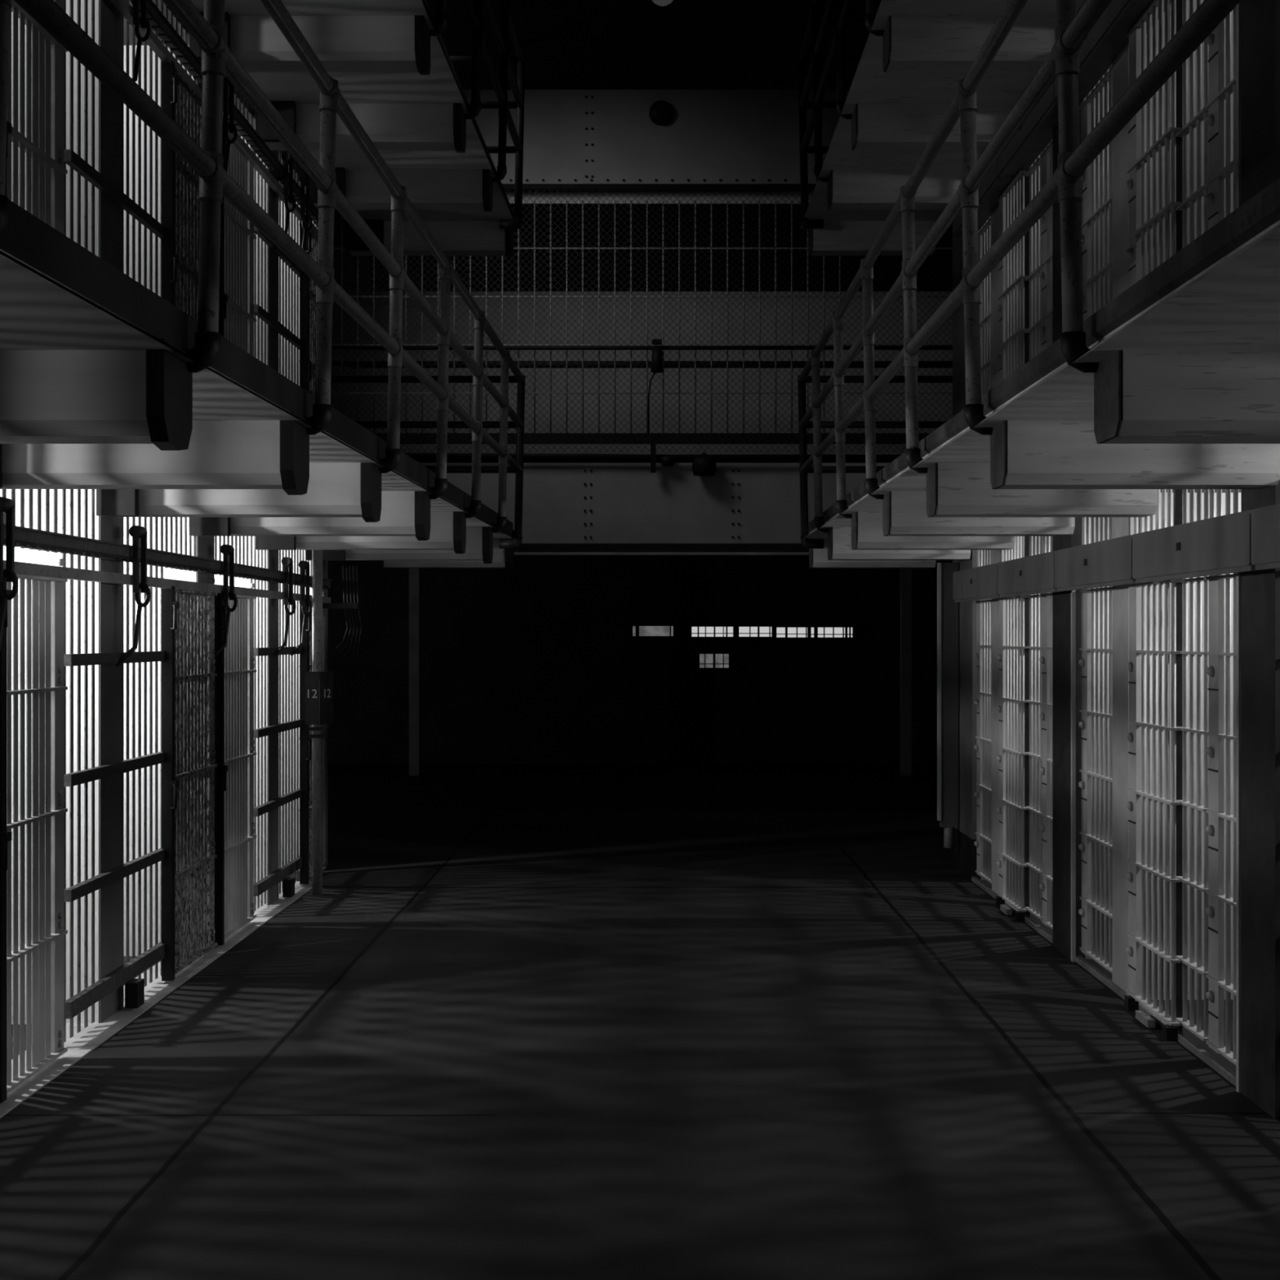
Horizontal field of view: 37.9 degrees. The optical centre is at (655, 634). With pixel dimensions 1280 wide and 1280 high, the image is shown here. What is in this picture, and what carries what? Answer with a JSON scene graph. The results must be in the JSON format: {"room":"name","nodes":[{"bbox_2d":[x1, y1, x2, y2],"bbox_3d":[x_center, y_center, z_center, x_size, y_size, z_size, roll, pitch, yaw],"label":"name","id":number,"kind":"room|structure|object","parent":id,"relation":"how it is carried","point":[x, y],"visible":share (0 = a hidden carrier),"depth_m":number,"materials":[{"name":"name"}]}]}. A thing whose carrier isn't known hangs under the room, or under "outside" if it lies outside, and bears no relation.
{"room":"prison interior","nodes":[
{"label":"prison interior","id":0,"kind":"room"},
{"bbox_2d":[0,0,318,1024],"bbox_3d":[-4.035,-2.500,8.800,2.930,8.600,11.600,0,0,0],"label":"wall","id":1,"kind":"structure","parent":0,"point":[23,555],"depth_m":10.45,"materials":[{"name":"paint"}]},
{"bbox_2d":[0,558,67,1102],"bbox_3d":[-2.503,0.730,7.491,0.094,2.100,0.859,0,0,0],"label":"door","id":2,"kind":"structure","parent":1,"relation":"in","point":[43,948],"depth_m":7.50,"materials":[{"name":"paint"}]},
{"bbox_2d":[0,496,18,652],"bbox_3d":[-2.472,-0.185,7.004,0.097,0.667,0.220,0,0,11],"label":"door lever","id":3,"kind":"object","parent":2,"relation":"attached to","point":[7,505],"visible":1,"depth_m":7.05,"materials":[{"name":"metal"}]},
{"bbox_2d":[4,0,67,234],"bbox_3d":[-2.503,-1.970,7.491,0.094,2.100,0.859,0,0,0],"label":"door","id":4,"kind":"structure","parent":1,"relation":"in","point":[42,144],"depth_m":7.56,"materials":[{"name":"paint"}]},
{"bbox_2d":[1,488,195,1042],"bbox_3d":[-2.521,0.540,8.775,0.102,2.480,3.288,0,0,0],"label":"bars","id":5,"kind":"object","parent":1,"relation":"in","point":[126,974],"visible":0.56,"depth_m":8.51,"materials":[{"name":"grey paint"}]},
{"bbox_2d":[115,525,151,666],"bbox_3d":[-2.472,-0.185,8.854,0.097,0.667,0.220,0,0,11],"label":"door lever","id":6,"kind":"object","parent":5,"relation":"attached to","point":[137,532],"visible":1,"depth_m":8.88,"materials":[{"name":"metal"}]},
{"bbox_2d":[3,560,330,603],"bbox_3d":[-2.510,-0.262,10.250,0.040,0.047,8.100,0,0,0],"label":"rail","id":7,"kind":"object","parent":5,"relation":"attached to","point":[23,568],"visible":0.78,"depth_m":8.76,"materials":[{"name":"metal"}]},
{"bbox_2d":[322,565,361,665],"bbox_3d":[-2.341,-0.139,13.620,0.388,0.723,0.080,0,0,0],"label":"cable bundle","id":8,"kind":"object","parent":7,"relation":"hanging from","point":[348,606],"visible":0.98,"depth_m":13.60,"materials":[{"name":"metal"}]},
{"bbox_2d":[3,524,332,589],"bbox_3d":[-2.510,-0.385,10.250,0.060,0.075,8.100,0,0,0],"label":"bar","id":9,"kind":"object","parent":5,"relation":"attached to","point":[24,537],"visible":0.85,"depth_m":8.76,"materials":[{"name":"paint"}]},
{"bbox_2d":[98,515,124,1022],"bbox_3d":[-2.570,0.550,8.810,0.008,2.500,0.380,0,0,0],"label":"pillar","id":10,"kind":"structure","parent":1,"relation":"attached to","point":[111,695],"depth_m":8.81,"materials":[{"name":"metal"}]},
{"bbox_2d":[98,0,124,272],"bbox_3d":[-2.570,-2.114,8.810,0.008,2.373,0.380,0,0,0],"label":"trim","id":11,"kind":"structure","parent":1,"relation":"attached to","point":[111,110],"depth_m":8.81,"materials":[{"name":"grey paint"}]},
{"bbox_2d":[63,0,195,297],"bbox_3d":[-2.521,-2.160,8.775,0.102,2.480,3.288,0,0,0],"label":"bars","id":12,"kind":"object","parent":1,"relation":"in","point":[74,160],"visible":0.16,"depth_m":9.04,"materials":[{"name":"grey paint"}]},
{"bbox_2d":[132,0,151,81],"bbox_3d":[-2.472,-2.885,8.854,0.097,0.668,0.220,0,0,11],"label":"door lever","id":13,"kind":"object","parent":12,"relation":"attached to","point":[144,24],"visible":0.94,"depth_m":8.89,"materials":[{"name":"metal"}]},
{"bbox_2d":[109,0,318,235],"bbox_3d":[-2.510,-2.962,10.250,0.040,0.047,8.100,0,0,0],"label":"rail","id":14,"kind":"object","parent":12,"relation":"attached to","point":[124,7],"visible":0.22,"depth_m":9.90,"materials":[{"name":"metal"}]},
{"bbox_2d":[0,880,311,1118],"bbox_3d":[-2.580,1.797,9.800,0.280,0.006,7.600,0,0,0],"label":"trim","id":15,"kind":"structure","parent":1,"relation":"attached to","point":[82,1042],"depth_m":8.80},
{"bbox_2d":[160,60,202,319],"bbox_3d":[-2.503,-1.970,10.091,0.094,2.100,1.059,0,0,0],"label":"door","id":16,"kind":"structure","parent":1,"relation":"in","point":[180,206],"depth_m":9.89,"materials":[{"name":"paint"}]},
{"bbox_2d":[160,577,217,981],"bbox_3d":[-2.503,0.730,10.091,0.094,2.100,1.059,0,0,0],"label":"door","id":17,"kind":"structure","parent":1,"relation":"in","point":[188,616],"depth_m":10.04,"materials":[{"name":"paint"}]},
{"bbox_2d":[195,536,214,584],"bbox_3d":[-2.570,0.550,10.650,0.008,2.500,0.400,0,0,0],"label":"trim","id":18,"kind":"structure","parent":1,"relation":"attached to","point":[205,546],"depth_m":10.63,"materials":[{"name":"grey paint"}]},
{"bbox_2d":[214,582,256,945],"bbox_3d":[-2.503,0.730,11.161,0.094,2.100,0.999,0,0,0],"label":"door","id":19,"kind":"structure","parent":1,"relation":"in","point":[234,741],"depth_m":11.10,"materials":[{"name":"paint"}]},
{"bbox_2d":[214,544,237,657],"bbox_3d":[-2.472,-0.185,10.704,0.097,0.667,0.220,0,0,11],"label":"door lever","id":20,"kind":"object","parent":19,"relation":"attached to","point":[226,549],"visible":0.99,"depth_m":10.72,"materials":[{"name":"metal"}]},
{"bbox_2d":[218,128,256,356],"bbox_3d":[-2.503,-1.970,11.161,0.094,2.100,0.999,0,0,0],"label":"door","id":21,"kind":"structure","parent":1,"relation":"in","point":[237,319],"depth_m":11.22,"materials":[{"name":"paint"}]},
{"bbox_2d":[222,76,237,172],"bbox_3d":[-2.472,-2.885,10.704,0.097,0.668,0.220,0,0,11],"label":"door lever","id":22,"kind":"object","parent":21,"relation":"attached to","point":[228,85],"visible":0.86,"depth_m":10.73,"materials":[{"name":"metal"}]},
{"bbox_2d":[214,536,266,568],"label":"bars","id":23,"kind":"object","parent":1,"relation":"in","point":[215,537],"depth_m":11.62,"materials":[{"name":"grey paint"}]},
{"bbox_2d":[272,556,296,657],"bbox_3d":[-2.472,-0.185,12.454,0.097,0.667,0.220,0,0,11],"label":"door lever","id":24,"kind":"object","parent":23,"relation":"attached to","point":[287,562],"visible":1,"depth_m":12.48,"materials":[{"name":"metal"}]},
{"bbox_2d":[290,560,311,656],"bbox_3d":[-2.472,-0.185,13.054,0.097,0.667,0.220,0,0,11],"label":"door lever","id":25,"kind":"object","parent":23,"relation":"attached to","point":[304,565],"visible":0.94,"depth_m":13.08,"materials":[{"name":"metal"}]},
{"bbox_2d":[0,200,514,571],"bbox_3d":[-1.835,-0.728,9.100,1.411,0.410,13.000,0,0,0],"label":"walkway","id":26,"kind":"object","parent":1,"relation":"attached to","point":[98,391],"visible":0.97,"depth_m":6.84,"materials":[{"name":"paint"}]},
{"bbox_2d":[0,0,524,548],"bbox_3d":[-1.907,-1.407,8.970,1.686,1.414,12.540,0,0,0],"label":"pipe railing","id":27,"kind":"object","parent":26,"relation":"on","point":[218,62],"visible":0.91,"depth_m":7.08,"materials":[{"name":"metal"}]},
{"bbox_2d":[266,550,279,905],"bbox_3d":[-2.570,0.550,12.530,0.008,2.500,0.340,0,0,0],"label":"trim","id":28,"kind":"structure","parent":1,"relation":"attached to","point":[273,640],"depth_m":12.54,"materials":[{"name":"grey paint"}]},
{"bbox_2d":[266,150,279,372],"bbox_3d":[-2.570,-2.114,12.530,0.008,2.373,0.340,0,0,0],"label":"trim","id":29,"kind":"structure","parent":1,"relation":"attached to","point":[273,259],"depth_m":12.51,"materials":[{"name":"grey paint"}]},
{"bbox_2d":[253,597,302,911],"label":"bars","id":30,"kind":"object","parent":1,"relation":"in","point":[265,883],"depth_m":12.69,"materials":[{"name":"grey paint"}]},
{"bbox_2d":[253,226,302,385],"label":"bars","id":31,"kind":"object","parent":1,"relation":"in","point":[273,323],"depth_m":12.74,"materials":[{"name":"grey paint"}]},
{"bbox_2d":[279,197,298,244],"label":"bars","id":32,"kind":"object","parent":1,"relation":"in","point":[279,197],"depth_m":13.07,"materials":[{"name":"grey paint"}]},
{"bbox_2d":[272,151,296,249],"bbox_3d":[-2.472,-2.885,12.454,0.097,0.668,0.220,0,0,11],"label":"door lever","id":33,"kind":"object","parent":32,"relation":"attached to","point":[286,157],"visible":0.96,"depth_m":12.49,"materials":[{"name":"metal"}]},
{"bbox_2d":[298,221,318,395],"bbox_3d":[-2.503,-1.970,13.701,0.094,2.100,0.839,0,0,0],"label":"door","id":34,"kind":"structure","parent":1,"relation":"in","point":[308,307],"depth_m":13.31,"materials":[{"name":"paint"}]},
{"bbox_2d":[298,591,326,884],"bbox_3d":[-2.503,0.730,13.701,0.094,2.100,0.839,0,0,0],"label":"door","id":35,"kind":"structure","parent":1,"relation":"in","point":[305,658],"depth_m":13.31,"materials":[{"name":"paint"}]},
{"bbox_2d":[322,560,328,866],"bbox_3d":[-2.570,0.550,14.400,0.008,2.500,0.400,0,0,0],"label":"trim","id":36,"kind":"structure","parent":1,"relation":"attached to","point":[325,563],"depth_m":14.56,"materials":[{"name":"grey paint"}]},
{"bbox_2d":[189,0,520,257],"bbox_3d":[-1.835,-3.332,9.100,1.411,0.410,13.000,0,0,0],"label":"walkway","id":37,"kind":"object","parent":1,"relation":"attached to","point":[401,82],"visible":0.66,"depth_m":11.91,"materials":[{"name":"paint"}]},
{"bbox_2d":[129,0,318,227],"bbox_3d":[-2.510,-3.084,10.250,0.060,0.075,8.100,0,0,0],"label":"bar","id":38,"kind":"object","parent":37,"relation":"attached to","point":[158,22],"visible":0.56,"depth_m":10.70,"materials":[{"name":"paint"}]},
{"bbox_2d":[429,0,524,229],"bbox_3d":[-1.907,-4.011,8.970,1.686,1.414,12.540,0,0,0],"label":"pipe railing","id":39,"kind":"object","parent":37,"relation":"on","point":[474,11],"visible":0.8,"depth_m":13.85,"materials":[{"name":"metal"}]},
{"bbox_2d":[0,763,1279,1279],"bbox_3d":[0.000,1.900,12.750,16.400,0.200,28.500,0,0,0],"label":"floor","id":40,"kind":"structure","parent":0,"point":[526,1021],"depth_m":7.48,"materials":[{"name":"concrete"}]},
{"bbox_2d":[305,550,333,895],"bbox_3d":[-2.319,0.600,13.000,0.152,2.400,0.311,0,0,10],"label":"post","id":41,"kind":"object","parent":40,"relation":"on","point":[318,682],"visible":0.98,"depth_m":12.90,"materials":[{"name":"metal"}]},
{"bbox_2d":[408,568,420,775],"bbox_3d":[-3.090,0.280,23.900,0.600,3.040,0.120,0,0,0],"label":"column","id":42,"kind":"structure","parent":40,"relation":"on","point":[414,573],"depth_m":23.84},
{"bbox_2d":[900,568,911,775],"bbox_3d":[3.200,0.380,23.900,0.600,2.840,0.120,0,0,0],"label":"column","id":43,"kind":"structure","parent":40,"relation":"on","point":[905,573],"depth_m":23.84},
{"bbox_2d":[971,876,1052,942],"bbox_3d":[2.290,1.770,12.220,0.100,0.060,2.880,0,0,0],"label":"track","id":44,"kind":"object","parent":40,"relation":"on","point":[1007,908],"visible":0.95,"depth_m":11.92,"materials":[{"name":"metal"}]},
{"bbox_2d":[996,595,1026,911],"bbox_3d":[2.297,0.818,12.085,0.061,2.135,0.770,0,0,0],"label":"door","id":45,"kind":"structure","parent":44,"relation":"on","point":[1011,808],"depth_m":12.03,"materials":[{"name":"paint"}]},
{"bbox_2d":[1075,955,1235,1086],"bbox_3d":[2.290,1.770,8.820,0.100,0.060,2.920,0,0,0],"label":"track","id":46,"kind":"object","parent":40,"relation":"on","point":[1170,1033],"visible":0.95,"depth_m":8.50,"materials":[{"name":"metal"}]},
{"bbox_2d":[1125,579,1180,1026],"bbox_3d":[2.297,0.818,8.665,0.061,2.135,0.770,0,0,0],"label":"door","id":47,"kind":"structure","parent":46,"relation":"on","point":[1136,666],"depth_m":8.71,"materials":[{"name":"paint"}]},
{"bbox_2d":[328,190,952,763],"bbox_3d":[0.000,-2.500,26.250,16.400,8.600,0.300,0,0,0],"label":"wall","id":48,"kind":"structure","parent":0,"point":[538,661],"depth_m":26.10,"materials":[{"name":"paint"}]},
{"bbox_2d":[630,623,675,638],"bbox_3d":[-0.042,-0.051,26.035,0.623,0.198,0.130,0,0,0],"label":"window","id":49,"kind":"structure","parent":48,"relation":"in","point":[637,630],"depth_m":26.04,"materials":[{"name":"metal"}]},
{"bbox_2d":[697,651,730,670],"bbox_3d":[0.812,0.365,26.035,0.466,0.254,0.130,0,0,0],"label":"window","id":50,"kind":"structure","parent":48,"relation":"in","point":[706,660],"depth_m":26.04,"materials":[{"name":"glass"}]},
{"bbox_2d":[689,624,773,639],"bbox_3d":[1.057,-0.042,26.035,1.177,0.198,0.130,0,0,0],"label":"window","id":51,"kind":"structure","parent":48,"relation":"in","point":[696,631],"depth_m":25.98,"materials":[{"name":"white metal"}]},
{"bbox_2d":[808,625,854,639],"bbox_3d":[2.450,-0.032,26.035,0.642,0.198,0.130,0,0,0],"label":"window","id":52,"kind":"structure","parent":48,"relation":"in","point":[816,632],"depth_m":25.98,"materials":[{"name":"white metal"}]},
{"bbox_2d":[426,0,881,89],"bbox_3d":[0.000,-6.900,12.750,16.400,0.200,28.500,0,0,0],"label":"ceiling","id":53,"kind":"structure","parent":0,"point":[566,44],"depth_m":21.44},
{"bbox_2d":[800,0,1085,255],"bbox_3d":[1.750,-3.346,9.100,1.090,0.378,13.000,0,0,0],"label":"walkway","id":54,"kind":"object","parent":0,"point":[905,81],"visible":0.77,"depth_m":11.91,"materials":[{"name":"concrete"}]},
{"bbox_2d":[797,0,884,229],"bbox_3d":[1.951,-4.011,8.970,1.598,1.414,12.540,0,0,0],"label":"pipe railing","id":55,"kind":"object","parent":54,"relation":"on","point":[836,54],"visible":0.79,"depth_m":13.84,"materials":[{"name":"metal"}]},
{"bbox_2d":[804,177,1279,568],"bbox_3d":[1.750,-0.742,9.100,1.090,0.378,13.000,0,0,0],"label":"walkway","id":56,"kind":"object","parent":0,"point":[1184,393],"visible":0.94,"depth_m":6.61,"materials":[{"name":"concrete"}]},
{"bbox_2d":[797,0,1240,548],"bbox_3d":[1.951,-1.407,8.970,1.598,1.414,12.540,0,0,0],"label":"pipe railing","id":57,"kind":"object","parent":56,"relation":"on","point":[1062,64],"visible":0.86,"depth_m":7.08,"materials":[{"name":"metal"}]},
{"bbox_2d":[1125,0,1180,287],"bbox_3d":[2.297,-1.847,8.665,0.061,2.135,0.770,0,0,0],"label":"door","id":58,"kind":"structure","parent":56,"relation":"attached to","point":[1139,156],"depth_m":8.71,"materials":[{"name":"paint"}]},
{"bbox_3d":[2.290,-0.895,8.820,0.100,0.060,2.920,0,0,0],"label":"track","id":59,"kind":"object","parent":56,"relation":"attached to","visible":0},
{"bbox_2d":[1079,65,1111,320],"bbox_3d":[2.352,-2.072,9.925,0.061,2.585,0.750,0,0,0],"label":"grille","id":60,"kind":"object","parent":59,"relation":"on","point":[1093,206],"visible":0.33,"depth_m":9.97,"materials":[{"name":"metal"}]},
{"bbox_3d":[2.290,-0.895,12.220,0.100,0.060,2.880,0,0,0],"label":"track","id":61,"kind":"object","parent":56,"relation":"attached to","visible":0},
{"bbox_2d":[996,170,1026,382],"bbox_3d":[2.297,-1.847,12.085,0.061,2.135,0.770,0,0,0],"label":"door","id":62,"kind":"structure","parent":61,"relation":"on","point":[1011,308],"depth_m":12.03,"materials":[{"name":"paint"}]},
{"bbox_2d":[976,0,1240,999],"bbox_3d":[3.780,-2.500,8.800,2.840,8.600,11.600,0,0,0],"label":"wall","id":63,"kind":"structure","parent":0,"point":[1195,1],"depth_m":9.20,"materials":[{"name":"grey paint"}]},
{"bbox_2d":[937,562,958,848],"bbox_3d":[2.232,0.540,14.285,0.155,2.180,0.090,0,0,0],"label":"pillar","id":64,"kind":"structure","parent":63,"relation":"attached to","point":[947,607],"depth_m":14.25,"materials":[{"name":"grey metal"}]},
{"bbox_2d":[952,234,965,417],"bbox_3d":[2.350,-2.114,14.140,0.060,2.373,0.920,0,0,0],"label":"trim","id":65,"kind":"structure","parent":63,"relation":"attached to","point":[958,335],"depth_m":14.33,"materials":[{"name":"grey paint"}]},
{"bbox_2d":[952,550,977,839],"bbox_3d":[2.350,0.400,14.140,0.060,2.200,0.920,0,0,0],"label":"trim","id":66,"kind":"structure","parent":63,"relation":"attached to","point":[966,610],"depth_m":13.88,"materials":[{"name":"grey paint"}]},
{"bbox_2d":[953,827,980,879],"bbox_3d":[2.355,1.650,14.140,0.050,0.300,0.920,0,0,0],"label":"baseboard","id":67,"kind":"structure","parent":63,"relation":"attached to","point":[965,849],"depth_m":14.06,"materials":[{"name":"black metal"}]},
{"bbox_2d":[952,563,1000,602],"bbox_3d":[2.253,-0.346,12.776,0.164,0.222,1.764,0,0,0],"label":"box","id":68,"kind":"object","parent":63,"relation":"attached to","point":[980,583],"visible":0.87,"depth_m":12.68,"materials":[{"name":"grey metal"}]},
{"bbox_2d":[974,550,991,884],"bbox_3d":[2.352,0.593,13.315,0.061,2.585,0.690,0,0,0],"label":"bars","id":69,"kind":"object","parent":63,"relation":"in","point":[983,794],"visible":0.77,"depth_m":13.41,"materials":[{"name":"paint"}]},
{"bbox_2d":[977,215,991,395],"bbox_3d":[2.352,-2.072,13.315,0.061,2.585,0.690,0,0,0],"label":"bars","id":70,"kind":"object","parent":63,"relation":"in","point":[984,233],"visible":0.14,"depth_m":13.31,"materials":[{"name":"paint"}]},
{"bbox_2d":[991,204,999,387],"bbox_3d":[2.360,-2.114,12.785,0.060,2.373,0.330,0,0,0],"label":"trim","id":71,"kind":"structure","parent":63,"relation":"attached to","point":[995,215],"depth_m":12.80,"materials":[{"name":"paint"}]},
{"bbox_2d":[991,550,1004,893],"bbox_3d":[2.360,0.550,12.785,0.060,2.500,0.330,0,0,0],"label":"trim","id":72,"kind":"structure","parent":63,"relation":"attached to","point":[997,556],"depth_m":12.80,"materials":[{"name":"paint"}]},
{"bbox_2d":[1024,168,1029,364],"bbox_3d":[2.359,-2.115,12.255,0.042,2.500,0.870,0,0,0],"label":"cell bar","id":73,"kind":"object","parent":63,"relation":"in","point":[1026,179],"visible":0.07,"depth_m":11.82,"materials":[{"name":"paint"}]},
{"bbox_2d":[997,551,1057,597],"bbox_3d":[2.253,-0.346,11.036,0.164,0.222,1.684,0,0,0],"label":"box","id":74,"kind":"object","parent":63,"relation":"attached to","point":[1034,574],"visible":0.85,"depth_m":10.92,"materials":[{"name":"grey metal"}]},
{"bbox_2d":[1024,595,1030,917],"bbox_3d":[2.359,0.760,11.748,0.042,2.014,0.155,0,0,0],"label":"cell bar","id":75,"kind":"object","parent":63,"relation":"in","point":[1026,599],"depth_m":11.82,"materials":[{"name":"paint"}]},
{"bbox_2d":[1025,536,1042,919],"bbox_3d":[2.360,0.520,11.605,0.044,2.440,0.430,0,0,0],"label":"bars","id":76,"kind":"object","parent":63,"relation":"in","point":[1034,864],"visible":0.67,"depth_m":11.63,"materials":[{"name":"paint"}]},
{"bbox_2d":[1025,151,1042,360],"bbox_3d":[2.360,-2.145,11.605,0.044,2.440,0.430,0,0,0],"label":"bars","id":77,"kind":"object","parent":63,"relation":"in","point":[1034,173],"visible":0.32,"depth_m":11.62,"materials":[{"name":"paint"}]},
{"bbox_2d":[997,80,1083,177],"bbox_3d":[2.253,-3.011,11.036,0.164,0.222,1.684,0,0,0],"label":"box","id":78,"kind":"object","parent":63,"relation":"attached to","point":[1035,134],"visible":0.59,"depth_m":11.04,"materials":[{"name":"grey metal"}]},
{"bbox_2d":[1039,536,1052,928],"bbox_3d":[2.352,0.593,11.065,0.061,2.585,0.570,0,0,0],"label":"bars","id":79,"kind":"object","parent":63,"relation":"in","point":[1046,660],"visible":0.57,"depth_m":11.23,"materials":[{"name":"paint"}]},
{"bbox_2d":[1039,139,1052,351],"bbox_3d":[2.352,-2.072,11.065,0.061,2.585,0.570,0,0,0],"label":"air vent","id":80,"kind":"object","parent":63,"relation":"in","point":[1046,220],"visible":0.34,"depth_m":11.21,"materials":[{"name":"metal"}]},
{"bbox_2d":[1052,102,1081,343],"bbox_3d":[2.340,-2.114,10.580,0.080,2.373,0.480,0,0,0],"label":"trim","id":81,"kind":"structure","parent":63,"relation":"attached to","point":[1056,251],"depth_m":10.71,"materials":[{"name":"metal"}]},
{"bbox_2d":[1052,517,1085,959],"bbox_3d":[2.340,0.550,10.580,0.080,2.500,0.480,0,0,0],"label":"pillar","id":82,"kind":"structure","parent":63,"relation":"attached to","point":[1061,601],"depth_m":10.52,"materials":[{"name":"metal"}]},
{"bbox_2d":[1071,590,1075,961],"bbox_3d":[2.300,0.775,10.285,0.020,2.050,0.030,0,0,0],"label":"door frame","id":83,"kind":"structure","parent":63,"relation":"attached to","point":[1073,592],"depth_m":10.27,"materials":[{"name":"paint"}]},
{"bbox_2d":[1078,517,1111,973],"bbox_3d":[2.352,0.593,9.925,0.061,2.585,0.750,0,0,0],"label":"bars","id":84,"kind":"object","parent":63,"relation":"in","point":[1092,910],"visible":0.75,"depth_m":9.96,"materials":[{"name":"paint"}]},
{"bbox_2d":[1054,534,1137,591],"bbox_3d":[2.253,-0.346,9.356,0.164,0.222,1.644,0,0,0],"label":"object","id":85,"kind":"object","parent":63,"relation":"attached to","point":[1108,562],"visible":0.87,"depth_m":9.22,"materials":[{"name":"grey metal"}]},
{"bbox_2d":[1054,0,1153,102],"bbox_3d":[2.253,-3.011,9.356,0.164,0.222,1.644,0,0,0],"label":"box","id":86,"kind":"object","parent":63,"relation":"attached to","point":[1107,38],"visible":0.6,"depth_m":9.22,"materials":[{"name":"grey metal"}]},
{"bbox_2d":[1111,42,1128,300],"bbox_3d":[2.360,-2.114,9.365,0.060,2.373,0.330,0,0,0],"label":"trim","id":87,"kind":"structure","parent":63,"relation":"attached to","point":[1120,65],"depth_m":9.36,"materials":[{"name":"paint"}]},
{"bbox_2d":[1111,517,1139,991],"bbox_3d":[2.360,0.550,9.365,0.060,2.500,0.330,0,0,0],"label":"trim","id":88,"kind":"structure","parent":63,"relation":"attached to","point":[1121,526],"depth_m":9.36,"materials":[{"name":"paint"}]},
{"bbox_2d":[1133,488,1182,533],"bbox_3d":[2.359,-0.584,8.704,0.042,0.185,0.834,0,0,0],"label":"bars","id":89,"kind":"object","parent":63,"relation":"in","point":[1178,506],"depth_m":8.66,"materials":[{"name":"paint"}]},
{"bbox_2d":[1176,578,1182,726],"bbox_3d":[2.359,0.081,8.332,0.042,0.660,0.091,0,0,0],"label":"bar","id":90,"kind":"object","parent":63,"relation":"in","point":[1179,585],"depth_m":8.40,"materials":[{"name":"paint"}]},
{"bbox_2d":[1176,0,1208,248],"bbox_3d":[2.360,-2.145,8.185,0.044,2.440,0.430,0,0,0],"label":"bars","id":91,"kind":"object","parent":63,"relation":"in","point":[1195,121],"visible":0.34,"depth_m":8.21,"materials":[{"name":"paint"}]},
{"bbox_2d":[1176,488,1208,1040],"bbox_3d":[2.360,0.520,8.185,0.044,2.440,0.430,0,0,0],"label":"bars","id":92,"kind":"object","parent":63,"relation":"in","point":[1187,962],"visible":0.66,"depth_m":8.15,"materials":[{"name":"paint"}]},
{"bbox_2d":[1132,510,1256,582],"bbox_3d":[2.253,-0.346,7.676,0.164,0.222,1.684,0,0,0],"label":"box","id":93,"kind":"object","parent":63,"relation":"attached to","point":[1220,544],"visible":0.94,"depth_m":7.53,"materials":[{"name":"grey metal"}]},
{"bbox_2d":[1205,6,1235,229],"bbox_3d":[2.352,-2.072,7.645,0.061,2.585,0.570,0,0,0],"label":"bars","id":94,"kind":"object","parent":63,"relation":"in","point":[1218,92],"visible":0.39,"depth_m":7.79,"materials":[{"name":"paint"}]},
{"bbox_2d":[1205,488,1241,1065],"bbox_3d":[2.352,0.593,7.645,0.061,2.585,0.570,0,0,0],"label":"bars","id":95,"kind":"object","parent":63,"relation":"in","point":[1217,984],"visible":0.7,"depth_m":7.79,"materials":[{"name":"paint"}]},
{"bbox_2d":[1235,572,1241,1093],"bbox_3d":[2.300,0.775,7.350,0.020,2.050,0.030,0,0,0],"label":"door frame","id":96,"kind":"structure","parent":63,"relation":"attached to","point":[1238,575],"depth_m":7.33,"materials":[{"name":"paint"}]},
{"bbox_2d":[1235,0,1241,208],"bbox_3d":[2.300,-1.890,7.350,0.020,2.050,0.030,0,0,0],"label":"door frame","id":97,"kind":"structure","parent":63,"relation":"attached to","point":[1238,7],"depth_m":7.33,"materials":[{"name":"paint"}]},
{"bbox_2d":[1241,480,1279,1119],"bbox_3d":[2.340,0.550,7.130,0.080,2.500,0.400,0,0,0],"label":"pillar","id":98,"kind":"structure","parent":63,"relation":"attached to","point":[1260,588],"depth_m":7.09,"materials":[{"name":"metal"}]},
{"bbox_2d":[1241,0,1279,204],"bbox_3d":[2.340,-2.114,7.130,0.080,2.373,0.400,0,0,0],"label":"trim","id":99,"kind":"structure","parent":63,"relation":"attached to","point":[1260,19],"depth_m":7.11,"materials":[{"name":"metal"}]},
{"bbox_2d":[1250,503,1279,569],"bbox_3d":[2.253,-0.346,5.961,0.164,0.222,1.714,0,0,0],"label":"box","id":100,"kind":"object","parent":63,"relation":"attached to","point":[1264,521],"visible":1,"depth_m":6.65,"materials":[{"name":"grey metal"}]},
{"bbox_3d":[-8.300,-2.500,20.800,0.200,8.600,12.400,0,0,0],"label":"wall","id":101,"kind":"structure","parent":0,"visible":0},
{"bbox_2d":[330,89,952,555],"bbox_3d":[0.000,-2.945,18.315,16.400,4.390,1.570,0,0,0],"label":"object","id":102,"kind":"structure","parent":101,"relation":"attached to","point":[733,362],"depth_m":17.60,"materials":[{"name":"paint"}]},
{"bbox_2d":[404,453,809,466],"bbox_3d":[-0.850,-1.646,17.520,4.700,0.124,0.150,0,0,0],"label":"conduit","id":103,"kind":"object","parent":102,"relation":"attached to","point":[666,460],"visible":0.78,"depth_m":17.50,"materials":[{"name":"black metal"}]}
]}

